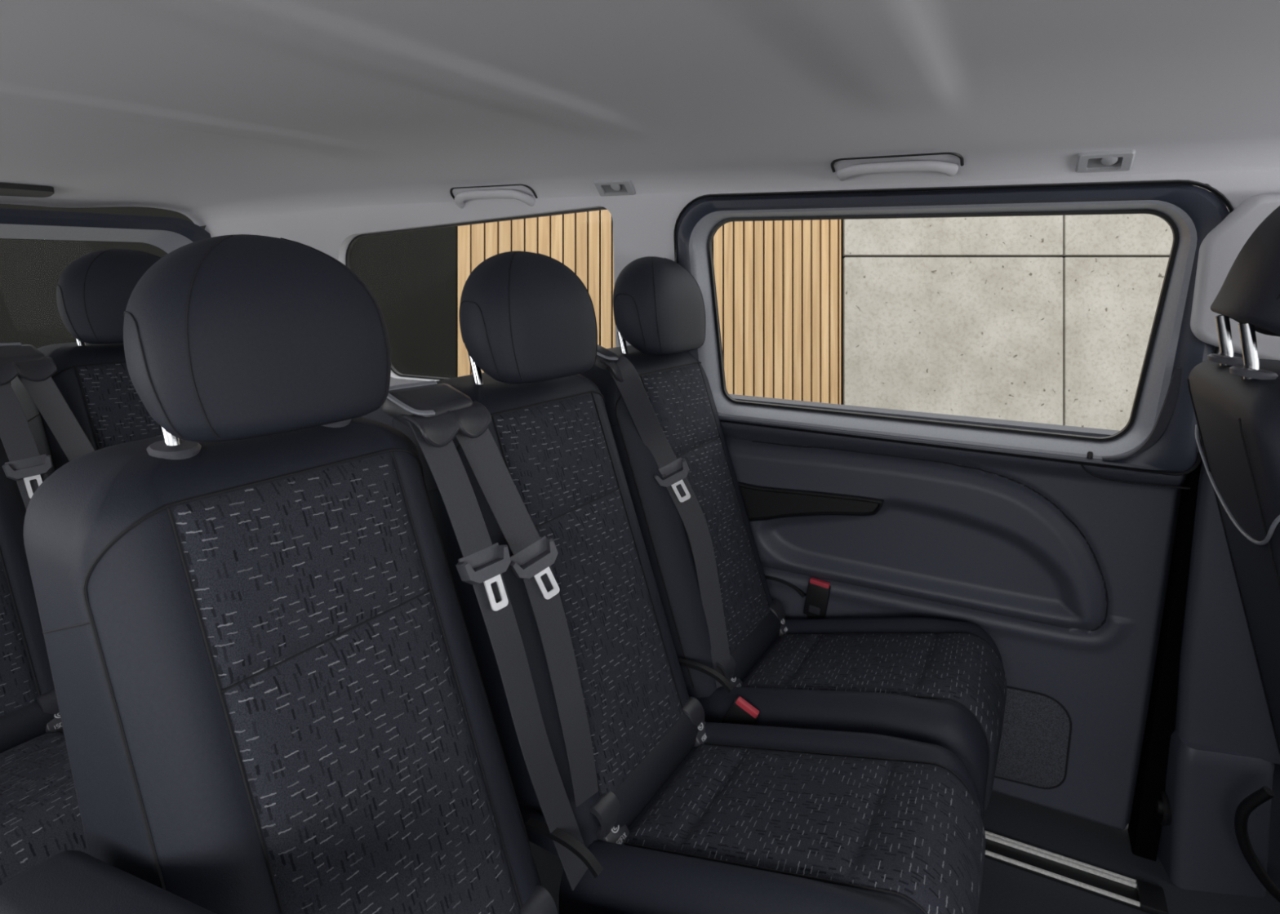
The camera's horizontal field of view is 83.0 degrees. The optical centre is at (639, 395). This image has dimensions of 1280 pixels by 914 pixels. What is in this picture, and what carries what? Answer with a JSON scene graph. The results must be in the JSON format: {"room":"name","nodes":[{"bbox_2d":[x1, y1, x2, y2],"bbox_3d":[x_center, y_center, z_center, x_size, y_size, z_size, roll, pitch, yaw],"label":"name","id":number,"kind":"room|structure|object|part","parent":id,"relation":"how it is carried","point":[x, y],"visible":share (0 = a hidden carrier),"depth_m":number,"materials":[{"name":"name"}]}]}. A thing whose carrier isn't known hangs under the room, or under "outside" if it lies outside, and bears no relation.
{"room":"vehicle interior","nodes":[
{"label":"vehicle interior","id":0,"kind":"room"},
{"bbox_2d":[0,0,1279,226],"bbox_3d":[-0.290,-0.264,0.717,3.710,0.282,1.973,6,13,27],"label":"ceiling","id":1,"kind":"structure","parent":0,"point":[207,112],"depth_m":1.04,"materials":[{"name":"grey fabric"}]},
{"bbox_2d":[0,182,54,197],"bbox_3d":[-1.671,-0.500,1.700,0.109,0.044,0.497,6,13,27],"label":"grip","id":2,"kind":"object","parent":1,"relation":"attached to","point":[6,188],"visible":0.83,"depth_m":1.85,"materials":[{"name":"black plastic"}]},
{"bbox_2d":[449,184,537,208],"bbox_3d":[-0.373,-0.505,1.832,0.263,0.053,0.069,6,13,27],"label":"handle","id":3,"kind":"object","parent":1,"relation":"attached to","point":[460,197],"visible":0.96,"depth_m":1.79,"materials":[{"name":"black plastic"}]},
{"bbox_2d":[593,178,635,196],"bbox_3d":[-0.056,-0.484,1.667,0.095,0.044,0.045,6,13,27],"label":"ceiling light","id":4,"kind":"object","parent":1,"relation":"attached to","point":[610,187],"visible":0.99,"depth_m":1.66,"materials":[{"name":"grey plastic"}]},
{"bbox_3d":[-0.056,-0.478,1.655,0.024,0.017,0.018,6,13,27],"label":"bulb","id":5,"kind":"part","parent":4,"relation":"part of","materials":[{"name":"grey plastic"}]},
{"bbox_2d":[831,152,964,181],"bbox_3d":[0.481,-0.432,1.366,0.238,0.040,0.075,6,13,27],"label":"handle","id":6,"kind":"object","parent":1,"relation":"attached to","point":[949,169],"visible":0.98,"depth_m":1.33,"materials":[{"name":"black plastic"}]},
{"bbox_2d":[1075,149,1135,173],"bbox_3d":[0.789,-0.403,1.228,0.082,0.042,0.046,6,13,27],"label":"ceiling light","id":7,"kind":"object","parent":1,"relation":"attached to","point":[1117,160],"visible":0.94,"depth_m":1.22,"materials":[{"name":"grey plastic"}]},
{"bbox_3d":[0.789,-0.397,1.217,0.024,0.016,0.019,6,13,27],"label":"bulb","id":8,"kind":"part","parent":7,"relation":"part of","materials":[{"name":"grey plastic"}]},
{"bbox_2d":[204,168,1279,386],"bbox_3d":[0.163,0.199,1.757,3.660,1.365,0.104,6,13,27],"label":"trim panel","id":9,"kind":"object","parent":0,"point":[644,224],"depth_m":1.73,"materials":[{"name":"grey plastic"}]},
{"bbox_2d":[360,406,392,426],"bbox_3d":[-0.663,0.368,2.276,1.755,0.830,0.052,6,13,27],"label":"trim","id":10,"kind":"structure","parent":9,"relation":"attached to","point":[379,415],"depth_m":2.27,"materials":[{"name":"plastic"}]},
{"bbox_2d":[345,206,607,380],"bbox_3d":[-0.460,-0.263,2.015,0.954,0.484,0.075,6,13,27],"label":"window","id":11,"kind":"structure","parent":9,"relation":"in","point":[355,239],"depth_m":2.00,"materials":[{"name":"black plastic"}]},
{"bbox_2d":[673,179,1234,830],"bbox_3d":[0.561,0.237,1.593,1.041,1.336,0.191,6,13,27],"label":"door","id":12,"kind":"structure","parent":9,"relation":"in","point":[1054,541],"depth_m":1.52,"materials":[{"name":"grey plastic"}]},
{"bbox_3d":[0.357,0.267,1.706,0.412,0.118,0.043,6,13,27],"label":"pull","id":13,"kind":"part","parent":12,"relation":"part of","materials":[{"name":"black plastic"}]},
{"bbox_3d":[0.577,0.464,1.679,1.032,0.859,0.105,6,13,27],"label":"panel","id":14,"kind":"part","parent":12,"relation":"part of","materials":[{"name":"plastic"}]},
{"bbox_2d":[1127,455,1201,861],"bbox_3d":[1.053,0.530,1.438,0.042,0.860,0.080,6,13,27],"label":"door gap","id":15,"kind":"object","parent":9,"relation":"attached to","point":[1144,829],"depth_m":1.42,"materials":[{"name":"black rubber"}]},
{"bbox_2d":[1154,729,1275,897],"bbox_3d":[1.130,0.806,1.426,0.195,0.302,0.155,6,13,27],"label":"trim","id":16,"kind":"structure","parent":9,"relation":"attached to","point":[1199,850],"depth_m":1.38,"materials":[{"name":"plastic"}]},
{"bbox_2d":[1175,352,1279,764],"bbox_3d":[1.186,0.271,1.305,0.342,0.800,0.170,6,13,27],"label":"trim","id":17,"kind":"structure","parent":9,"relation":"attached to","point":[1221,702],"depth_m":1.33,"materials":[{"name":"plastic"}]},
{"bbox_2d":[1190,193,1279,359],"bbox_3d":[1.095,-0.166,1.166,0.337,0.309,0.113,6,13,27],"label":"trim","id":18,"kind":"structure","parent":9,"relation":"attached to","point":[1218,251],"depth_m":1.19,"materials":[{"name":"grey plastic"}]},
{"bbox_2d":[1266,763,1279,888],"bbox_3d":[1.567,0.517,1.193,0.960,1.000,0.060,6,13,27],"label":"trim","id":19,"kind":"structure","parent":9,"relation":"attached to","point":[1273,855],"depth_m":1.40,"materials":[{"name":"plastic"}]},
{"bbox_2d":[528,791,1279,913],"bbox_3d":[-0.234,1.050,1.079,4.200,0.040,2.100,6,13,27],"label":"floor","id":20,"kind":"structure","parent":0,"point":[1006,889],"depth_m":1.45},
{"bbox_2d":[0,342,88,885],"bbox_3d":[-1.121,0.377,1.156,0.888,1.228,0.602,7,13,30],"label":"passenger seat","id":21,"kind":"object","parent":20,"relation":"on","point":[40,817],"visible":0.46,"depth_m":1.30,"materials":[{"name":"fabric"}]},
{"bbox_3d":[-1.255,0.297,1.228,0.213,0.578,0.261,7,11,30],"label":"fabric panel","id":22,"kind":"part","parent":21,"relation":"part of","materials":[{"name":"black fabric"}]},
{"bbox_2d":[0,382,52,510],"bbox_3d":[-1.157,0.266,1.405,0.243,0.658,0.071,4,12,17],"label":"belt","id":23,"kind":"object","parent":21,"relation":"attached to","point":[25,465],"visible":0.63,"depth_m":1.38,"materials":[{"name":"fabric"}]},
{"bbox_3d":[-1.151,0.170,1.376,0.020,0.049,0.028,10,15,42],"label":"tongue plate","id":24,"kind":"part","parent":23,"relation":"part of","materials":[{"name":"metal"}]},
{"bbox_3d":[-1.325,0.290,1.270,0.404,0.657,0.408,7,11,30],"label":"backrest","id":25,"kind":"part","parent":21,"relation":"part of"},
{"bbox_3d":[-0.944,0.640,1.096,0.470,0.207,0.269,7,11,30],"label":"fabric panel","id":26,"kind":"part","parent":21,"relation":"part of","materials":[{"name":"black fabric"}]},
{"bbox_2d":[10,248,162,476],"bbox_3d":[-0.902,0.301,1.570,0.888,1.216,0.446,7,13,30],"label":"passenger seat","id":27,"kind":"object","parent":20,"relation":"on","point":[94,291],"visible":0.16,"depth_m":1.54,"materials":[{"name":"fabric"}]},
{"bbox_2d":[17,374,94,461],"bbox_3d":[-1.130,0.211,1.474,0.223,0.573,0.080,4,12,18],"label":"belt","id":28,"kind":"object","parent":27,"relation":"attached to","point":[46,395],"visible":0.27,"depth_m":1.45,"materials":[{"name":"fabric"}]},
{"bbox_3d":[-1.109,0.208,1.679,0.404,0.657,0.408,7,11,30],"label":"backrest","id":29,"kind":"part","parent":27,"relation":"part of","materials":[{"name":"black fabric"}]},
{"bbox_3d":[-1.228,-0.118,1.589,0.031,0.092,0.015,7,11,30],"label":"post","id":30,"kind":"part","parent":27,"relation":"part of","materials":[{"name":"silver metal"}]},
{"bbox_3d":[-1.039,0.216,1.637,0.213,0.578,0.261,7,11,30],"label":"fabric panel","id":31,"kind":"part","parent":27,"relation":"part of","materials":[{"name":"black fabric"}]},
{"bbox_2d":[0,234,603,913],"bbox_3d":[-0.161,0.463,0.723,0.888,1.228,0.602,7,13,30],"label":"passenger seat","id":32,"kind":"object","parent":20,"relation":"on","point":[271,695],"visible":1,"depth_m":0.72,"materials":[{"name":"fabric"}]},
{"bbox_3d":[-0.356,0.435,0.532,0.485,0.165,0.088,7,11,30],"label":"armrest","id":33,"kind":"part","parent":32,"relation":"part of","materials":[{"name":"black leather"}]},
{"bbox_3d":[-0.484,0.037,0.745,0.031,0.092,0.015,7,11,30],"label":"post","id":34,"kind":"part","parent":32,"relation":"part of","materials":[{"name":"silver metal"}]},
{"bbox_3d":[-0.366,0.376,0.837,0.404,0.657,0.408,7,11,30],"label":"backrest","id":35,"kind":"part","parent":32,"relation":"part of","materials":[{"name":"black fabric"}]},
{"bbox_3d":[-0.295,0.383,0.796,0.213,0.578,0.261,7,11,30],"label":"fabric panel","id":36,"kind":"part","parent":32,"relation":"part of","materials":[{"name":"black fabric"}]},
{"bbox_2d":[396,414,587,891],"bbox_3d":[-0.195,0.351,0.977,0.243,0.658,0.071,4,12,17],"label":"belt","id":37,"kind":"object","parent":32,"relation":"attached to","point":[482,564],"visible":0.92,"depth_m":0.96,"materials":[{"name":"fabric"}]},
{"bbox_3d":[-0.189,0.255,0.948,0.020,0.049,0.028,10,15,42],"label":"tongue plate","id":38,"kind":"part","parent":37,"relation":"part of","materials":[{"name":"metal"}]},
{"bbox_3d":[-0.103,0.609,0.977,0.118,0.036,0.015,6,13,28],"label":"recline lever","id":39,"kind":"part","parent":32,"relation":"part of","materials":[{"name":"black plastic"}]},
{"bbox_2d":[391,251,985,913],"bbox_3d":[0.066,0.393,1.134,0.888,1.216,0.446,7,13,30],"label":"passenger seat","id":40,"kind":"object","parent":20,"relation":"on","point":[687,814],"visible":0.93,"depth_m":1.10,"materials":[{"name":"fabric"}]},
{"bbox_3d":[-0.260,-0.026,1.153,0.031,0.092,0.015,7,11,30],"label":"post","id":41,"kind":"part","parent":40,"relation":"part of","materials":[{"name":"silver metal"}]},
{"bbox_2d":[455,427,598,807],"bbox_3d":[-0.168,0.297,1.046,0.223,0.573,0.080,4,12,18],"label":"belt","id":42,"kind":"object","parent":40,"relation":"attached to","point":[533,556],"visible":0.84,"depth_m":1.04,"materials":[{"name":"fabric"}]},
{"bbox_3d":[-0.135,0.265,1.037,0.038,0.053,0.014,-8,14,-33],"label":"tongue plate","id":43,"kind":"part","parent":42,"relation":"part of","materials":[{"name":"metal"}]},
{"bbox_3d":[-0.141,0.300,1.243,0.404,0.657,0.408,7,11,30],"label":"backrest","id":44,"kind":"part","parent":40,"relation":"part of","materials":[{"name":"black fabric"}]},
{"bbox_3d":[-0.070,0.308,1.202,0.213,0.578,0.261,7,11,30],"label":"fabric panel","id":45,"kind":"part","parent":40,"relation":"part of","materials":[{"name":"black fabric"}]},
{"bbox_3d":[0.122,0.533,1.383,0.118,0.036,0.015,6,13,28],"label":"recline lever","id":46,"kind":"part","parent":40,"relation":"part of","materials":[{"name":"black plastic"}]},
{"bbox_2d":[559,722,983,913],"bbox_3d":[0.213,0.669,1.089,0.515,0.243,0.424,7,11,30],"label":"seat cushion","id":47,"kind":"object","parent":40,"relation":"on","point":[682,818],"depth_m":1.03,"materials":[{"name":"black fabric"}]},
{"bbox_3d":[0.241,0.651,1.069,0.470,0.207,0.269,7,11,30],"label":"fabric panel","id":48,"kind":"part","parent":40,"relation":"part of","materials":[{"name":"black fabric"}]},
{"bbox_2d":[579,256,1006,821],"bbox_3d":[0.284,0.324,1.505,0.886,1.202,0.488,7,11,30],"label":"passenger seat","id":49,"kind":"object","parent":20,"relation":"on","point":[940,682],"visible":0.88,"depth_m":1.45,"materials":[{"name":"fabric"}]},
{"bbox_3d":[-0.035,-0.092,1.538,0.031,0.092,0.015,7,11,30],"label":"post","id":50,"kind":"part","parent":49,"relation":"part of","materials":[{"name":"silver metal"}]},
{"bbox_2d":[602,355,730,688],"bbox_3d":[0.066,0.248,1.442,0.262,0.655,0.091,3,12,15],"label":"belt","id":51,"kind":"object","parent":49,"relation":"on","point":[674,471],"visible":0.95,"depth_m":1.45,"materials":[{"name":"fabric"}]},
{"bbox_3d":[0.080,0.187,1.448,0.042,0.053,0.008,-1,11,-4],"label":"tongue plate","id":52,"kind":"part","parent":51,"relation":"part of","materials":[{"name":"metal"}]},
{"bbox_3d":[0.084,0.229,1.627,0.404,0.657,0.408,7,11,30],"label":"backrest","id":53,"kind":"part","parent":49,"relation":"part of","materials":[{"name":"black fabric"}]},
{"bbox_3d":[0.155,0.237,1.585,0.213,0.578,0.261,7,11,30],"label":"fabric panel","id":54,"kind":"part","parent":49,"relation":"part of","materials":[{"name":"black fabric"}]},
{"bbox_2d":[720,697,759,724],"bbox_3d":[0.169,0.660,1.389,0.117,0.190,0.019,6,13,27],"label":"buckle","id":55,"kind":"object","parent":49,"relation":"attached to","point":[740,712],"visible":0.35,"depth_m":1.36,"materials":[{"name":"black plastic"}]},
{"bbox_3d":[0.347,0.462,1.767,0.118,0.036,0.015,6,13,28],"label":"recline lever","id":56,"kind":"part","parent":49,"relation":"part of","materials":[{"name":"black plastic"}]},
{"bbox_2d":[803,577,831,619],"bbox_3d":[0.420,0.535,1.733,0.063,0.206,0.019,6,13,27],"label":"buckle","id":57,"kind":"object","parent":49,"relation":"attached to","point":[818,592],"visible":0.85,"depth_m":1.71,"materials":[{"name":"black plastic"}]},
{"bbox_2d":[698,617,1004,821],"bbox_3d":[0.438,0.598,1.473,0.515,0.243,0.424,7,11,30],"label":"seat cushion","id":58,"kind":"object","parent":49,"relation":"on","point":[940,682],"depth_m":1.38,"materials":[{"name":"black fabric"}]},
{"bbox_3d":[0.466,0.579,1.453,0.470,0.207,0.269,7,11,30],"label":"fabric panel","id":59,"kind":"part","parent":49,"relation":"part of","materials":[{"name":"black fabric"}]},
{"bbox_2d":[984,831,1168,913],"bbox_3d":[0.685,0.931,1.531,0.702,0.016,0.066,6,13,27],"label":"rail","id":60,"kind":"object","parent":20,"relation":"on","point":[1148,898],"visible":0.57,"depth_m":1.44,"materials":[{"name":"metal"}]},
{"bbox_2d":[1186,205,1279,902],"bbox_3d":[1.114,0.398,0.885,0.785,1.315,0.498,6,13,27],"label":"seat","id":61,"kind":"object","parent":20,"relation":"on","point":[1235,400],"visible":1,"depth_m":0.92,"materials":[{"name":"fabric"}]},
{"bbox_3d":[0.812,-0.067,1.007,0.031,0.092,0.015,6,13,27],"label":"post","id":62,"kind":"part","parent":61,"relation":"part of","materials":[{"name":"silver metal"}]},
{"bbox_3d":[0.931,0.337,0.953,0.375,0.728,0.458,6,13,27],"label":"backrest","id":63,"kind":"part","parent":61,"relation":"part of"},
{"bbox_3d":[0.755,-0.046,0.899,0.031,0.092,0.015,6,13,27],"label":"post","id":64,"kind":"part","parent":61,"relation":"part of","materials":[{"name":"silver metal"}]},
{"bbox_3d":[1.094,0.781,1.234,0.138,0.242,0.038,6,13,27],"label":"lever","id":65,"kind":"part","parent":61,"relation":"part of","materials":[{"name":"black plastic"}]},
{"bbox_3d":[-1.909,0.528,1.756,0.050,0.720,2.120,6,13,27],"label":"wall","id":66,"kind":"structure","parent":0,"visible":0},
{"bbox_2d":[0,208,210,253],"bbox_3d":[-1.906,-0.126,1.627,0.086,0.652,2.124,6,13,27],"label":"window","id":67,"kind":"structure","parent":66,"relation":"in","point":[169,234],"depth_m":2.13,"materials":[{"name":"plastic"}]},
{"bbox_3d":[1.150,1.126,2.487,26.000,0.040,22.000,6,13,27],"label":"ground","id":68,"kind":"structure","parent":0,"visible":0},
{"bbox_2d":[0,203,1168,404],"bbox_3d":[-2.489,-0.350,5.055,24.867,2.768,0.662,0,11,0],"label":"wall","id":69,"kind":"structure","parent":68,"relation":"on","point":[511,233],"depth_m":5.00,"materials":[{"name":"brown wood"}]},
{"bbox_2d":[842,185,1228,431],"bbox_3d":[5.679,-0.350,5.030,8.530,2.754,0.594,0,11,0],"label":"wall","id":70,"kind":"structure","parent":68,"relation":"on","point":[1050,340],"depth_m":5.01,"materials":[{"name":"grey concrete"}]}
]}

